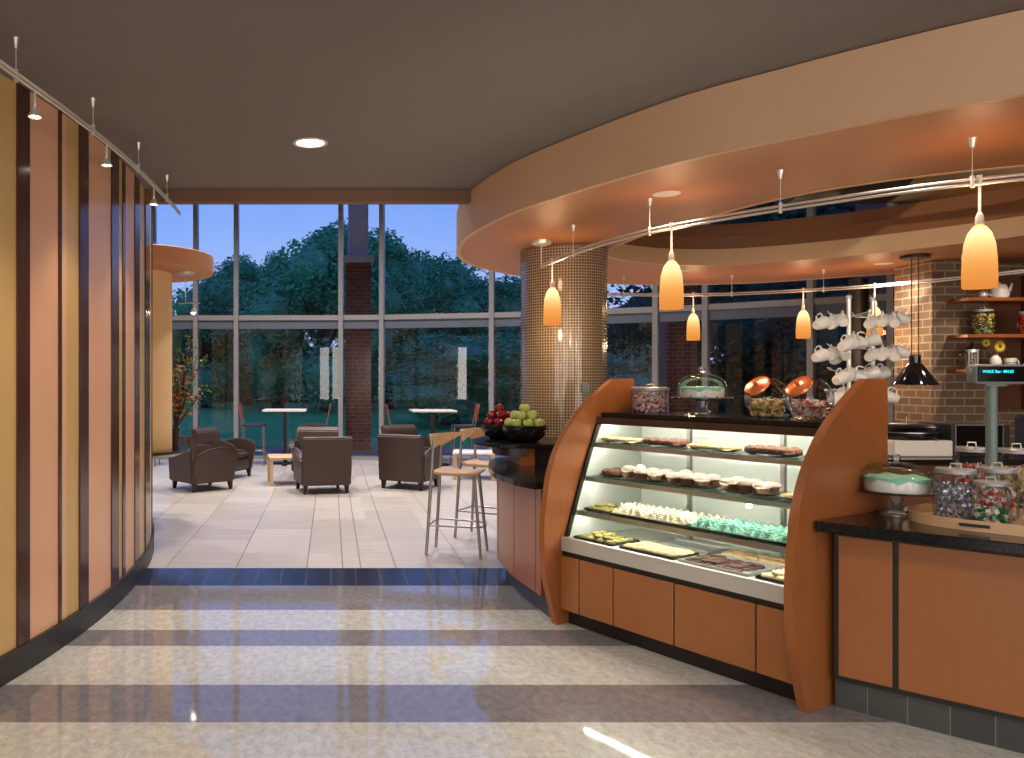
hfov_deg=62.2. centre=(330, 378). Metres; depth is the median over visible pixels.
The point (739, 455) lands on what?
shelf
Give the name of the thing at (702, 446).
cookie
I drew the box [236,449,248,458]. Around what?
seat cushion
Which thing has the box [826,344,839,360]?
mug
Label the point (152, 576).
threshold strip
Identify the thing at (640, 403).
candy pieces
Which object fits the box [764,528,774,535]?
meringue
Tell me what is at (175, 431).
flower pot
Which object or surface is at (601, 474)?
platter
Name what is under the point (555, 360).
column
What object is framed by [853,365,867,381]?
mug
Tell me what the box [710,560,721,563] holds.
cookie
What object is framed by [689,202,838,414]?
tree
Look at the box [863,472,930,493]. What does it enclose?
cake
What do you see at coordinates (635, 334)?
tree
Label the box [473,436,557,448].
countertop
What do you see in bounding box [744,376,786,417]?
cookie jar
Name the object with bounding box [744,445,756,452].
cookie
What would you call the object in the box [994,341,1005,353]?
flower
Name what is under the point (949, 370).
wall shelf
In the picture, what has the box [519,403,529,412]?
apple
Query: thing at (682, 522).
meringue
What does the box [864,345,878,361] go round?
mug
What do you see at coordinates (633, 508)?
meringue
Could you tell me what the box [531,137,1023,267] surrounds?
track rail
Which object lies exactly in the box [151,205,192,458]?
window
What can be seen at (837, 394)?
mug
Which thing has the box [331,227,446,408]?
tree
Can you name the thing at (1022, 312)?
glass jar
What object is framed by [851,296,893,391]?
mug rack
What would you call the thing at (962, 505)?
candy
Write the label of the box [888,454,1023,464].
countertop
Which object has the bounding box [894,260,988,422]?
brick pier
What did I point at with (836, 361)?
mug
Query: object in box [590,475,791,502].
shelf
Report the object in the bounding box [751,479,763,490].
muffin
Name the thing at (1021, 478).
candy
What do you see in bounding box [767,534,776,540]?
meringue
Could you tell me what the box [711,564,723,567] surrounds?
cookie
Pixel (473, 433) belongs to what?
bar stool
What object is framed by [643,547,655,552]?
cookie
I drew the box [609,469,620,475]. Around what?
cookie
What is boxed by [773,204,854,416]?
tree
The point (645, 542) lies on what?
cookie
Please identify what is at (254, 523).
floor
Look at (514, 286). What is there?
tree
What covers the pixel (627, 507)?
meringue
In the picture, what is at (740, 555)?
cookie
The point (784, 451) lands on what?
cookie
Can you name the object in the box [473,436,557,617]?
counter
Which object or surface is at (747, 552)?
cookie
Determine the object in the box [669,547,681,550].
cookie
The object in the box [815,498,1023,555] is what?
countertop
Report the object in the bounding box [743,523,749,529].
meringue
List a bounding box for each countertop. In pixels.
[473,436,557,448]
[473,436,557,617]
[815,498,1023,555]
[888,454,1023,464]
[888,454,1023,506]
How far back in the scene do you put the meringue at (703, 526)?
4.66 m
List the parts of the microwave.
frame, door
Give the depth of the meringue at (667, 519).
4.86 m
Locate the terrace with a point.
(269, 450)
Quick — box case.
[539,379,887,712]
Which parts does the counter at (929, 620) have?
wood panel, wood panel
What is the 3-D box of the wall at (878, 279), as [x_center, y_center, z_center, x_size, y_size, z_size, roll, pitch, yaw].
[11.075,-1.900,6.600,0.150,7.000,21.200,0,0,0]
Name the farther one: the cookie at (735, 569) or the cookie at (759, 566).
the cookie at (759, 566)
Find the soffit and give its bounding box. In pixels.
[456,10,1023,384]
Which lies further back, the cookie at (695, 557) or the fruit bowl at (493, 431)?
the fruit bowl at (493, 431)
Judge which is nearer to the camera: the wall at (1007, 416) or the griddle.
the griddle
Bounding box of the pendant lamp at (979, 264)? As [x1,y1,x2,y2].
[961,175,998,289]
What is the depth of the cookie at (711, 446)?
4.78 m
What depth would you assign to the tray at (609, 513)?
4.95 m
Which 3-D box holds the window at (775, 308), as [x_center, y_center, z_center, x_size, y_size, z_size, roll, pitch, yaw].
[6.979,-1.895,13.490,1.618,6.990,0.180,0,0,40]
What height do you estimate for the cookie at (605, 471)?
0.041 m
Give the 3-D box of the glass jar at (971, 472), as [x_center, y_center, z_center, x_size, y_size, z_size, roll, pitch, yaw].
[2.970,0.535,3.900,0.179,0.271,0.179,0,0,-25]
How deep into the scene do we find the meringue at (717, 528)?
4.57 m
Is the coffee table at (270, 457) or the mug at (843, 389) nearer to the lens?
the mug at (843, 389)
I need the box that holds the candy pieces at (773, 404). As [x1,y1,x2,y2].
[750,398,784,416]
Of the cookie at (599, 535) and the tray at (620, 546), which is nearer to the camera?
the tray at (620, 546)
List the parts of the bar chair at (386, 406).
backrest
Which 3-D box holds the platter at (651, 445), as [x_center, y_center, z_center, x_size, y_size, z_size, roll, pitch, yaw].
[2.097,0.415,5.145,0.220,0.016,0.310,0,0,-30]
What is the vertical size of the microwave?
0.245 m
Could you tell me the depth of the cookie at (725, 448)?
4.71 m
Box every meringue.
[623,504,630,510]
[629,506,636,511]
[635,506,643,512]
[648,509,656,515]
[656,510,663,516]
[663,511,670,517]
[664,517,671,522]
[669,512,677,518]
[671,518,678,523]
[677,513,686,520]
[679,519,686,524]
[684,513,691,519]
[690,521,698,527]
[697,517,705,523]
[698,523,706,528]
[704,518,713,524]
[707,524,714,529]
[712,517,719,524]
[714,526,723,531]
[721,521,729,527]
[724,527,731,533]
[729,522,739,529]
[732,528,740,534]
[737,521,743,528]
[739,530,748,536]
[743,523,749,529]
[746,525,754,532]
[749,531,757,537]
[754,526,764,533]
[758,533,766,539]
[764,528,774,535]
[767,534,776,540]
[771,527,779,534]
[776,536,785,542]
[777,526,783,532]
[782,531,787,538]
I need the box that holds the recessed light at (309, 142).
[293,137,327,147]
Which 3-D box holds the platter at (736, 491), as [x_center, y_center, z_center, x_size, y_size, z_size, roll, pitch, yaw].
[2.366,0.635,4.619,0.260,0.016,0.330,0,0,-30]
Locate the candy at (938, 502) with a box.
[936,500,941,505]
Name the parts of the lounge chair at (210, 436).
backrest, arm, arm, seat, leg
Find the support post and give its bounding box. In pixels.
[849,278,868,385]
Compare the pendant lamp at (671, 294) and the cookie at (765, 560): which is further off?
the pendant lamp at (671, 294)
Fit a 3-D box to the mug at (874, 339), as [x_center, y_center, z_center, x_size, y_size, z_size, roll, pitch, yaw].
[4.234,-0.320,6.399,0.120,0.132,0.098,0,0,32]
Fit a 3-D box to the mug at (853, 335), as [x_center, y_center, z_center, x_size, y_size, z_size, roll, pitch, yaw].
[3.954,-0.298,6.203,0.098,0.132,0.120,0,0,18]
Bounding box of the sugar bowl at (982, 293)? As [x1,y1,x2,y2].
[977,290,988,296]
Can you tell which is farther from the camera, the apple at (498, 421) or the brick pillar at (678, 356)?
the brick pillar at (678, 356)
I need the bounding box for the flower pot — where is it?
[172,428,179,444]
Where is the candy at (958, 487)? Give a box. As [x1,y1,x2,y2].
[954,484,963,490]
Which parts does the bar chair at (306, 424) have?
seat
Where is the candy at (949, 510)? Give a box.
[946,507,952,512]
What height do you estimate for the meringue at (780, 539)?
0.042 m
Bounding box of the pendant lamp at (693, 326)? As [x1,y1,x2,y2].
[686,292,699,340]
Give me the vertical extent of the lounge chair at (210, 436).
0.800 m
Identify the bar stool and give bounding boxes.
[425,432,488,558]
[454,428,496,537]
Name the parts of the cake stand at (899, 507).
plate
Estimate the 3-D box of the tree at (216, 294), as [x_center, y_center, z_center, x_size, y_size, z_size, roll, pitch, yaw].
[-7.157,-2.331,48.047,7.224,8.073,6.671,0,0,-39]
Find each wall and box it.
[0,74,152,655]
[855,203,910,367]
[998,263,1023,447]
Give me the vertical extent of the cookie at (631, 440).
0.026 m
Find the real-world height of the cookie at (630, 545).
0.032 m
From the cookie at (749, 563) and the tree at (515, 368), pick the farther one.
the tree at (515, 368)
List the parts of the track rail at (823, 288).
rail, rail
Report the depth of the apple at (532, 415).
6.69 m
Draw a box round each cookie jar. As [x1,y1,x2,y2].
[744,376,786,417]
[785,376,834,419]
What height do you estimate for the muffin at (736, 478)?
0.071 m
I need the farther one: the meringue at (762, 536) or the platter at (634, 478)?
the platter at (634, 478)
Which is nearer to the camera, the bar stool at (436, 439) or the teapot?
the bar stool at (436, 439)
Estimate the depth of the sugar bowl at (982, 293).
8.27 m
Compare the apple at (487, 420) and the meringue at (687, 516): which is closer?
the meringue at (687, 516)
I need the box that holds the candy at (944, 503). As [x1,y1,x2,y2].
[942,501,948,506]
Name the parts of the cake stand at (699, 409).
plate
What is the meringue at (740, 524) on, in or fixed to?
on the tray at (688, 527)
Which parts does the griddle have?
hot plate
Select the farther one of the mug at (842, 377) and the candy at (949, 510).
the mug at (842, 377)
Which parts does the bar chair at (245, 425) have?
backrest, seat, leg, leg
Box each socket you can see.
[668,251,674,259]
[975,212,984,224]
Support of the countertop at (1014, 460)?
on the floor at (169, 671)
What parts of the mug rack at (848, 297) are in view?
hook arm, hook arm, hook arm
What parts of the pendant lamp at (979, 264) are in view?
stem, lamp shade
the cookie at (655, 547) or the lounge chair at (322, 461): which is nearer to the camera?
the cookie at (655, 547)
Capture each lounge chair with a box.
[168,435,238,492]
[191,427,255,475]
[289,427,338,473]
[291,436,351,494]
[377,434,442,490]
[381,424,439,450]
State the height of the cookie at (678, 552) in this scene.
0.032 m
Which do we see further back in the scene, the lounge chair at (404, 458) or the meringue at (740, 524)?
the lounge chair at (404, 458)
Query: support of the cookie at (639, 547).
on the tray at (620, 546)
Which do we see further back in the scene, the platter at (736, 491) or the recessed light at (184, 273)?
the recessed light at (184, 273)
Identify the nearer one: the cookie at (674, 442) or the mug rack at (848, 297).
the cookie at (674, 442)
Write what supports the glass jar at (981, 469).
on the serving tray at (919, 513)
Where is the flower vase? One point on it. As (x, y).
(995, 359)
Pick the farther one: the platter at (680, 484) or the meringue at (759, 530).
the platter at (680, 484)
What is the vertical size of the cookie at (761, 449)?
0.041 m
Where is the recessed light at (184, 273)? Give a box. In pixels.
[177,271,194,275]
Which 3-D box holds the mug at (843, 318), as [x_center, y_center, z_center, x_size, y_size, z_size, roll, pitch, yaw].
[3.933,-0.464,6.303,0.098,0.132,0.120,0,0,18]
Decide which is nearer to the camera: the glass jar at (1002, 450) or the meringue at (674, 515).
the glass jar at (1002, 450)
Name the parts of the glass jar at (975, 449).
lid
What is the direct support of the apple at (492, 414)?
in the fruit bowl at (493, 431)
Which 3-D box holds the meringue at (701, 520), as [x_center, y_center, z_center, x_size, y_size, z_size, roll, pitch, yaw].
[2.125,0.808,4.705,0.054,0.041,0.055,0,0,-41]
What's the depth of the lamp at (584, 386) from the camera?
6.93 m
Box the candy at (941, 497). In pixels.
[937,493,944,500]
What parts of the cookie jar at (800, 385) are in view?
lid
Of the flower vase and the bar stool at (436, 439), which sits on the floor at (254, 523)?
the bar stool at (436, 439)
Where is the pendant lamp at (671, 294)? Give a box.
[659,222,683,309]
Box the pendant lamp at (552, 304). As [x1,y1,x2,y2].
[543,258,560,325]
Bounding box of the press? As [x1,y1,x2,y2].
[959,342,978,368]
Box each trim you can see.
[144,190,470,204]
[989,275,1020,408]
[1021,276,1023,408]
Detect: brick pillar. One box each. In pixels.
[344,205,373,450]
[660,223,696,412]
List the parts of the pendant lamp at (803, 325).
lamp shade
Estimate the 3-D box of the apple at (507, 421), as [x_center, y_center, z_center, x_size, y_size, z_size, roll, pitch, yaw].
[1.477,0.361,6.780,0.085,0.087,0.086,0,0,24]
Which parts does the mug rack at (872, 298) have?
hook arm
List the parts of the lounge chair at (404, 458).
leg, backrest, leg, arm, leg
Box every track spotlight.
[27,89,41,119]
[101,143,111,166]
[149,186,157,205]
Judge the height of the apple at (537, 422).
0.087 m
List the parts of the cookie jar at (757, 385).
lid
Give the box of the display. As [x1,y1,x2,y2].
[967,364,1023,506]
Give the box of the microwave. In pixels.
[917,421,1009,455]
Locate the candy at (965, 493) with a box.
[960,490,968,496]
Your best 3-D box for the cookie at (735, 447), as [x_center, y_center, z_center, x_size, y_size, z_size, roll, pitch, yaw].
[2.349,0.399,4.779,0.091,0.026,0.087,0,0,0]
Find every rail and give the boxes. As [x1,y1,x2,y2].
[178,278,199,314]
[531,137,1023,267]
[607,255,1023,296]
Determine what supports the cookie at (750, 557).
on the tray at (726, 556)
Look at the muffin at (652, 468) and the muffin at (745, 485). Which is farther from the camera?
the muffin at (652, 468)
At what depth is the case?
4.65 m
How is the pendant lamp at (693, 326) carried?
hanging from the track rail at (823, 288)
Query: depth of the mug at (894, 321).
6.17 m
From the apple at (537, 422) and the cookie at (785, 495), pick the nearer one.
the cookie at (785, 495)
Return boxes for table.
[262,409,306,465]
[267,454,291,485]
[409,409,456,465]
[453,449,494,480]
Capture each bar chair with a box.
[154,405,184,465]
[238,403,265,465]
[305,403,330,426]
[385,404,410,424]
[450,404,479,467]
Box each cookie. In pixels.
[594,503,603,506]
[594,533,603,538]
[601,437,611,440]
[602,468,611,474]
[603,536,612,539]
[608,503,616,507]
[609,437,618,441]
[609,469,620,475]
[617,438,627,441]
[623,543,636,547]
[626,438,639,442]
[633,545,645,550]
[640,541,652,543]
[641,437,651,443]
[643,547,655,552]
[650,438,661,444]
[651,546,663,549]
[653,549,666,554]
[659,439,669,444]
[663,551,677,556]
[668,439,681,445]
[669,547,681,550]
[673,550,686,555]
[679,439,689,445]
[680,549,694,554]
[687,443,699,447]
[691,556,702,559]
[697,444,709,448]
[701,558,711,561]
[707,445,719,449]
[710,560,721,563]
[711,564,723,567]
[715,555,726,559]
[718,446,734,450]
[722,551,737,555]
[729,445,741,449]
[730,564,742,568]
[730,568,742,571]
[733,549,744,552]
[734,553,748,558]
[737,563,749,566]
[741,567,750,571]
[743,562,754,565]
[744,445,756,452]
[744,551,757,555]
[745,555,759,560]
[752,565,764,568]
[755,446,768,453]
[756,554,770,557]
[757,558,773,562]
[761,572,774,578]
[767,447,780,454]
[767,556,782,559]
[769,560,784,565]
[771,570,783,575]
[774,576,783,580]
[779,448,794,454]
[780,492,792,498]
[791,447,802,454]
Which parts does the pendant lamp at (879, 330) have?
lamp shade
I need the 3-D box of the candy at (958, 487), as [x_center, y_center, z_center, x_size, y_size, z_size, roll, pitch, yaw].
[2.941,0.508,3.840,0.035,0.030,0.021,0,0,10]
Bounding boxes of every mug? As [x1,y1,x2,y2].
[811,345,829,361]
[812,313,830,329]
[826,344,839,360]
[827,313,838,329]
[829,357,842,364]
[832,368,850,384]
[832,389,843,405]
[835,310,848,326]
[837,334,855,351]
[837,384,846,393]
[839,351,850,360]
[843,364,856,381]
[847,331,859,347]
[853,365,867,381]
[857,331,868,347]
[863,312,877,328]
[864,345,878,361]
[865,363,881,378]
[866,330,882,345]
[877,310,888,327]
[877,344,888,360]
[877,363,890,378]
[888,311,900,327]
[888,345,900,361]
[888,387,899,403]
[895,308,910,324]
[895,341,910,357]
[1003,358,1018,363]
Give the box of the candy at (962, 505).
[960,501,965,509]
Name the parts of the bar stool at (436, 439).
leg, leg, backrest, seat, leg, leg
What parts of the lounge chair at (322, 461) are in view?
arm, leg, leg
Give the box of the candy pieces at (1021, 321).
[1017,314,1023,333]
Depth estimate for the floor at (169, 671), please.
4.16 m
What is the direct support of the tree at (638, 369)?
on the lawn
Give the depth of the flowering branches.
9.69 m
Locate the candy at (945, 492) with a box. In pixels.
[942,488,948,495]
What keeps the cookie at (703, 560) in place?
on the tray at (769, 569)
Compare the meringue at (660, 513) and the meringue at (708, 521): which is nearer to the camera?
the meringue at (708, 521)
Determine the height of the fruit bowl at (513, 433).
0.135 m
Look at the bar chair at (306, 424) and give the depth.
15.13 m
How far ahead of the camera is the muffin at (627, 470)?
5.24 m
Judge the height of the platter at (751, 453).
0.016 m
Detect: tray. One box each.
[573,533,639,545]
[584,507,611,513]
[608,512,690,527]
[619,545,698,559]
[654,537,728,553]
[679,554,777,576]
[687,526,785,546]
[717,552,784,568]
[755,574,783,584]
[908,504,1023,536]
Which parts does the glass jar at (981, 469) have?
lid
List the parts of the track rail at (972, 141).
rail, rail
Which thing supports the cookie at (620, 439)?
on the platter at (615, 442)
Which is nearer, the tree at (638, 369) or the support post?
the support post
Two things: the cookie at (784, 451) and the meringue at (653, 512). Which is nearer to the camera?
the cookie at (784, 451)
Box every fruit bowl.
[481,423,507,438]
[502,424,547,441]
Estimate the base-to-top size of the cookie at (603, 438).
0.026 m
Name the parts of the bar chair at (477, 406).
leg, seat, backrest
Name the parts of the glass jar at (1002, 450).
lid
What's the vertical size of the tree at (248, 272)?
9.524 m
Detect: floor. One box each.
[0,586,1023,757]
[148,455,635,567]
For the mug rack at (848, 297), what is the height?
1.232 m
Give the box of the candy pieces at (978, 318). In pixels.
[971,313,994,333]
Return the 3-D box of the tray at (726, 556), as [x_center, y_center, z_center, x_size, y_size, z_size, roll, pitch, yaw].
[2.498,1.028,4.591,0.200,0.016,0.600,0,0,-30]
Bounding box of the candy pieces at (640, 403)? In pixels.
[633,391,667,412]
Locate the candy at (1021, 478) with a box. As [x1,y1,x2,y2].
[1018,475,1023,482]
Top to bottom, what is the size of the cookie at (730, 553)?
0.028 m
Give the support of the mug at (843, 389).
hanging from the mug rack at (848, 297)
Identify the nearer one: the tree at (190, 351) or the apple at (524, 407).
the apple at (524, 407)
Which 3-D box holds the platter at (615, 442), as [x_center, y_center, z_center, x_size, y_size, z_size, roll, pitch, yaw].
[1.937,0.415,5.422,0.220,0.016,0.310,0,0,-30]
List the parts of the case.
door, panel, door, door, edge rail, edge rail, shelf post, edge rail, rail, door, panel, door, shelf post, panel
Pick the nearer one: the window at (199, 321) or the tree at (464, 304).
the window at (199, 321)
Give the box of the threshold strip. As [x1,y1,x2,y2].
[136,568,511,585]
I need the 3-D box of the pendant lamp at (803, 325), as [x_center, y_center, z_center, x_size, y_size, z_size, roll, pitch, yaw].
[5.390,-0.751,9.357,0.150,0.577,0.150,0,0,28]
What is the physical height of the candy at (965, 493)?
0.036 m
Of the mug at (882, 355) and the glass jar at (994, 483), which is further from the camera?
the mug at (882, 355)
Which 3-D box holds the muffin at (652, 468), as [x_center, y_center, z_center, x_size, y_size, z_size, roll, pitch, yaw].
[2.059,0.599,5.242,0.098,0.066,0.098,0,0,14]
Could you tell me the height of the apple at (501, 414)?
0.086 m
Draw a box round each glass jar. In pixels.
[631,384,669,412]
[932,463,979,519]
[953,442,984,496]
[970,476,1011,523]
[971,307,994,333]
[976,462,1019,520]
[998,443,1023,502]
[1017,311,1023,332]
[1022,489,1023,524]
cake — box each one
[680,386,724,397]
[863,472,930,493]
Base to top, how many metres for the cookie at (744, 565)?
0.017 m
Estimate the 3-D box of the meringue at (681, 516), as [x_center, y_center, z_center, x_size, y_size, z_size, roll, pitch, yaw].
[2.060,0.810,4.822,0.054,0.043,0.055,0,0,-8]
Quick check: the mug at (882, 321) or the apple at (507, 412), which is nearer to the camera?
the mug at (882, 321)
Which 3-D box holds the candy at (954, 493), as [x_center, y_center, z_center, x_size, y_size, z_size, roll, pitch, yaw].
[2.928,0.535,3.849,0.025,0.042,0.025,0,0,33]
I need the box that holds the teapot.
[987,282,1012,296]
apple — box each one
[484,417,493,424]
[487,410,495,418]
[494,404,503,411]
[494,417,503,424]
[496,411,505,418]
[504,410,510,419]
[504,417,512,425]
[510,410,517,418]
[511,418,521,425]
[515,411,525,420]
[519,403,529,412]
[523,418,532,425]
[526,411,536,419]
[533,419,542,425]
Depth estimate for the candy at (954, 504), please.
3.84 m
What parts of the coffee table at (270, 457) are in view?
leg, leg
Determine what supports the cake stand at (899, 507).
on the counter at (929, 620)
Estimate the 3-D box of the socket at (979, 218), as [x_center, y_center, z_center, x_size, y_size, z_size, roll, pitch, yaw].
[3.311,-0.818,4.186,0.040,0.065,0.040,0,0,0]
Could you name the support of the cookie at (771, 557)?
on the tray at (726, 556)
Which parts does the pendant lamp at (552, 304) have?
lamp shade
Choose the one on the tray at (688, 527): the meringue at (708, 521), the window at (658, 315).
the meringue at (708, 521)
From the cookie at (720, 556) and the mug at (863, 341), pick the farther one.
the mug at (863, 341)
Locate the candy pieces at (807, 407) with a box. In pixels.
[791,398,828,418]
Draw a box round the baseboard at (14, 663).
[0,523,153,687]
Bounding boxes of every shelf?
[581,509,785,547]
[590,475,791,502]
[595,442,803,459]
[948,297,1023,302]
[948,334,1023,338]
[948,369,966,372]
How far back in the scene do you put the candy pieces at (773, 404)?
4.73 m
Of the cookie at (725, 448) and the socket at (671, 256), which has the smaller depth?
the cookie at (725, 448)
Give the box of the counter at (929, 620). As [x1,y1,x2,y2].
[815,498,1023,753]
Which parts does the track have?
rod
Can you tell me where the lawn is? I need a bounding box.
[172,389,793,446]
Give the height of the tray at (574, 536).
0.016 m
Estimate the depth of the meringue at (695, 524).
4.70 m
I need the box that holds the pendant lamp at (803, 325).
[796,288,810,338]
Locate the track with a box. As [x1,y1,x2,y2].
[0,36,180,215]
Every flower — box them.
[982,339,991,354]
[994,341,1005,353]
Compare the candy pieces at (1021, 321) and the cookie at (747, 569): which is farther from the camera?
the candy pieces at (1021, 321)
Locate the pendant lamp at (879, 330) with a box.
[866,283,882,335]
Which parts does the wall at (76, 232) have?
wall panel, wall panel, wall panel, wall panel, wall panel, wall panel, wall panel, wall panel, wall panel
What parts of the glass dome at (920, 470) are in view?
knob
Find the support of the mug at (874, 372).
hanging from the mug rack at (872, 298)
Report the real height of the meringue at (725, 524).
0.043 m
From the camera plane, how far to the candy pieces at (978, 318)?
8.29 m
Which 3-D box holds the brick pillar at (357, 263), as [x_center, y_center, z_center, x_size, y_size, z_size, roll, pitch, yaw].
[0.630,-2.610,19.000,0.700,8.500,0.700,0,0,0]
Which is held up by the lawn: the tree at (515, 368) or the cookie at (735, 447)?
the tree at (515, 368)
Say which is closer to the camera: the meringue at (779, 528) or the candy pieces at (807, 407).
the meringue at (779, 528)
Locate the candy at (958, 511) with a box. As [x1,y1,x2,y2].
[954,508,962,514]
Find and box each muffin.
[621,465,635,477]
[634,468,648,479]
[647,467,659,477]
[647,470,662,479]
[660,469,672,479]
[666,472,681,483]
[678,469,693,481]
[680,473,695,484]
[693,475,710,486]
[706,474,722,485]
[719,478,736,490]
[732,476,743,488]
[736,478,754,492]
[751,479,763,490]
[752,482,771,494]
[767,481,781,493]
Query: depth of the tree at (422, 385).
28.45 m
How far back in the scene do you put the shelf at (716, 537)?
4.74 m
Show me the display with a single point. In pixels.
(991, 376)
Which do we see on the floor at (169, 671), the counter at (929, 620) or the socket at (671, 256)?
the counter at (929, 620)
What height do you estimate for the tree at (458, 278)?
9.654 m
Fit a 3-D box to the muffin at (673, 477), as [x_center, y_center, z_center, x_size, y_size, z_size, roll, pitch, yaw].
[2.087,0.599,4.986,0.098,0.066,0.098,0,0,-44]
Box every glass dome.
[677,367,727,396]
[869,454,933,489]
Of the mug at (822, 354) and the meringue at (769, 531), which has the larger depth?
the mug at (822, 354)
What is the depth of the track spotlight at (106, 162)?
4.88 m
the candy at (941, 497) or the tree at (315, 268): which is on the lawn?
the tree at (315, 268)
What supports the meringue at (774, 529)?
on the tray at (688, 527)
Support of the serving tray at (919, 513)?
on the counter at (929, 620)
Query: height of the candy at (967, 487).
0.041 m
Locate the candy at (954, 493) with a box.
[951,489,957,496]
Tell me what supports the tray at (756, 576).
on the case
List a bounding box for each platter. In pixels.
[599,473,623,477]
[603,440,641,443]
[626,475,667,481]
[642,443,686,447]
[667,481,720,488]
[689,447,739,451]
[721,488,782,495]
[744,451,802,456]
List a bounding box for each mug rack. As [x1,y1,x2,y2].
[827,294,870,392]
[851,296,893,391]
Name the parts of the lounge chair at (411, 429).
backrest, arm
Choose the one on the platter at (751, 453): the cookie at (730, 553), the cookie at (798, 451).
the cookie at (798, 451)
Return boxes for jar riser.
[943,493,1021,508]
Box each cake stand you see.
[671,396,733,414]
[858,489,941,516]
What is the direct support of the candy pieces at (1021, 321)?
in the glass jar at (1022, 312)
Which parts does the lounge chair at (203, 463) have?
leg, backrest, leg, arm, arm, leg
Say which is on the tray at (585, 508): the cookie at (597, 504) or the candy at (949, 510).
the cookie at (597, 504)
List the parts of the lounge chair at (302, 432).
arm, backrest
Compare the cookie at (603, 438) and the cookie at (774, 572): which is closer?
the cookie at (774, 572)
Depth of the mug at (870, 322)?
6.23 m
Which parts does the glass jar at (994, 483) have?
lid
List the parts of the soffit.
recessed light, ceiling canopy, recessed light, cord, ceiling plate, lamp shade, cord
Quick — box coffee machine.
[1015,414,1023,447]
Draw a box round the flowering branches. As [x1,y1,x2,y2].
[172,334,217,427]
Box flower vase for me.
[989,355,1001,363]
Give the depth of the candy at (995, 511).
3.71 m
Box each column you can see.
[153,244,212,458]
[520,244,607,436]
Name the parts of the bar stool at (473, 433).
leg, backrest, leg, seat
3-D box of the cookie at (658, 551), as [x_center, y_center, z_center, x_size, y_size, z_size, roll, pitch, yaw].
[1.934,1.019,4.816,0.082,0.032,0.084,0,0,-32]
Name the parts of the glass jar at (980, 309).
lid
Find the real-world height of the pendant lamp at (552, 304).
0.577 m
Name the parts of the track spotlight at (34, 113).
stem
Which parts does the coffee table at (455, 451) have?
leg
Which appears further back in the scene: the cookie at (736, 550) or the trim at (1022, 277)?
the trim at (1022, 277)
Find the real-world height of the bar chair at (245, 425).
1.140 m
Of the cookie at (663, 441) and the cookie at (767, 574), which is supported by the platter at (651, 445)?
the cookie at (663, 441)
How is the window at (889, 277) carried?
on the floor at (254, 523)
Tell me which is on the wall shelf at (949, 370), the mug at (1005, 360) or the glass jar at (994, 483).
the mug at (1005, 360)
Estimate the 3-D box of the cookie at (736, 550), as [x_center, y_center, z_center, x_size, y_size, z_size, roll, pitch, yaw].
[2.413,1.020,4.832,0.086,0.029,0.089,0,0,35]
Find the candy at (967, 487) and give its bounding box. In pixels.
[964,483,970,490]
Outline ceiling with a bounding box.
[0,0,1023,189]
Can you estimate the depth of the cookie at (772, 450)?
4.46 m
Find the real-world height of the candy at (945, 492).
0.043 m
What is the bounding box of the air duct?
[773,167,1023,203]
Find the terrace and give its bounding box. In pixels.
[254,447,495,454]
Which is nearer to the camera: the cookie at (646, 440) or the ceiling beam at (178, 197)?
the cookie at (646, 440)
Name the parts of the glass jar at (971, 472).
lid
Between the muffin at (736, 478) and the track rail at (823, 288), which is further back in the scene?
the track rail at (823, 288)
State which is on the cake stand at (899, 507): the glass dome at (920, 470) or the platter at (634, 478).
the glass dome at (920, 470)
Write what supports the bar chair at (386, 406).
on the floor at (254, 523)
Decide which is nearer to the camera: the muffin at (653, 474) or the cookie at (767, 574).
the cookie at (767, 574)
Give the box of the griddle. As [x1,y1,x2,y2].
[888,417,952,456]
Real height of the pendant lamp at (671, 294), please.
0.577 m
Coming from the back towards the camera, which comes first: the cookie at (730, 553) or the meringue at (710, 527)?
the cookie at (730, 553)
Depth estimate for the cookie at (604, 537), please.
5.16 m
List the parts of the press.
handle, lid, metal frame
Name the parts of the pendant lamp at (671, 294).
stem, lamp shade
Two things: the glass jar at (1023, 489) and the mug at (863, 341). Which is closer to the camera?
the glass jar at (1023, 489)
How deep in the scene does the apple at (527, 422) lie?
6.62 m
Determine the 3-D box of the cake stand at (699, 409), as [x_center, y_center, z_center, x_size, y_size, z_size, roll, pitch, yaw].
[2.338,0.169,5.168,0.364,0.112,0.364,0,0,0]
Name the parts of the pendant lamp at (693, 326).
lamp shade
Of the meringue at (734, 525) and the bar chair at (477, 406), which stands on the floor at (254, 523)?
the bar chair at (477, 406)
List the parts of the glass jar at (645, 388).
lid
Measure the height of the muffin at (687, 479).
0.067 m
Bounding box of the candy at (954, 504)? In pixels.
[951,501,957,508]
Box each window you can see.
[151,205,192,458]
[193,205,233,428]
[234,205,337,458]
[338,205,378,459]
[379,205,490,461]
[489,271,520,458]
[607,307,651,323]
[652,285,701,411]
[702,220,805,413]
[806,204,885,399]
[886,203,897,422]
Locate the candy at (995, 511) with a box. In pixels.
[993,508,999,515]
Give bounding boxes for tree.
[172,272,260,407]
[172,350,261,400]
[172,351,217,398]
[211,253,272,405]
[229,218,416,411]
[240,250,313,408]
[241,346,337,402]
[312,352,378,401]
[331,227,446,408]
[378,331,520,424]
[391,250,488,406]
[424,278,515,366]
[442,344,520,418]
[460,274,520,393]
[607,221,801,414]
[607,324,647,375]
[607,330,651,409]
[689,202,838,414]
[768,204,854,414]
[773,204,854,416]

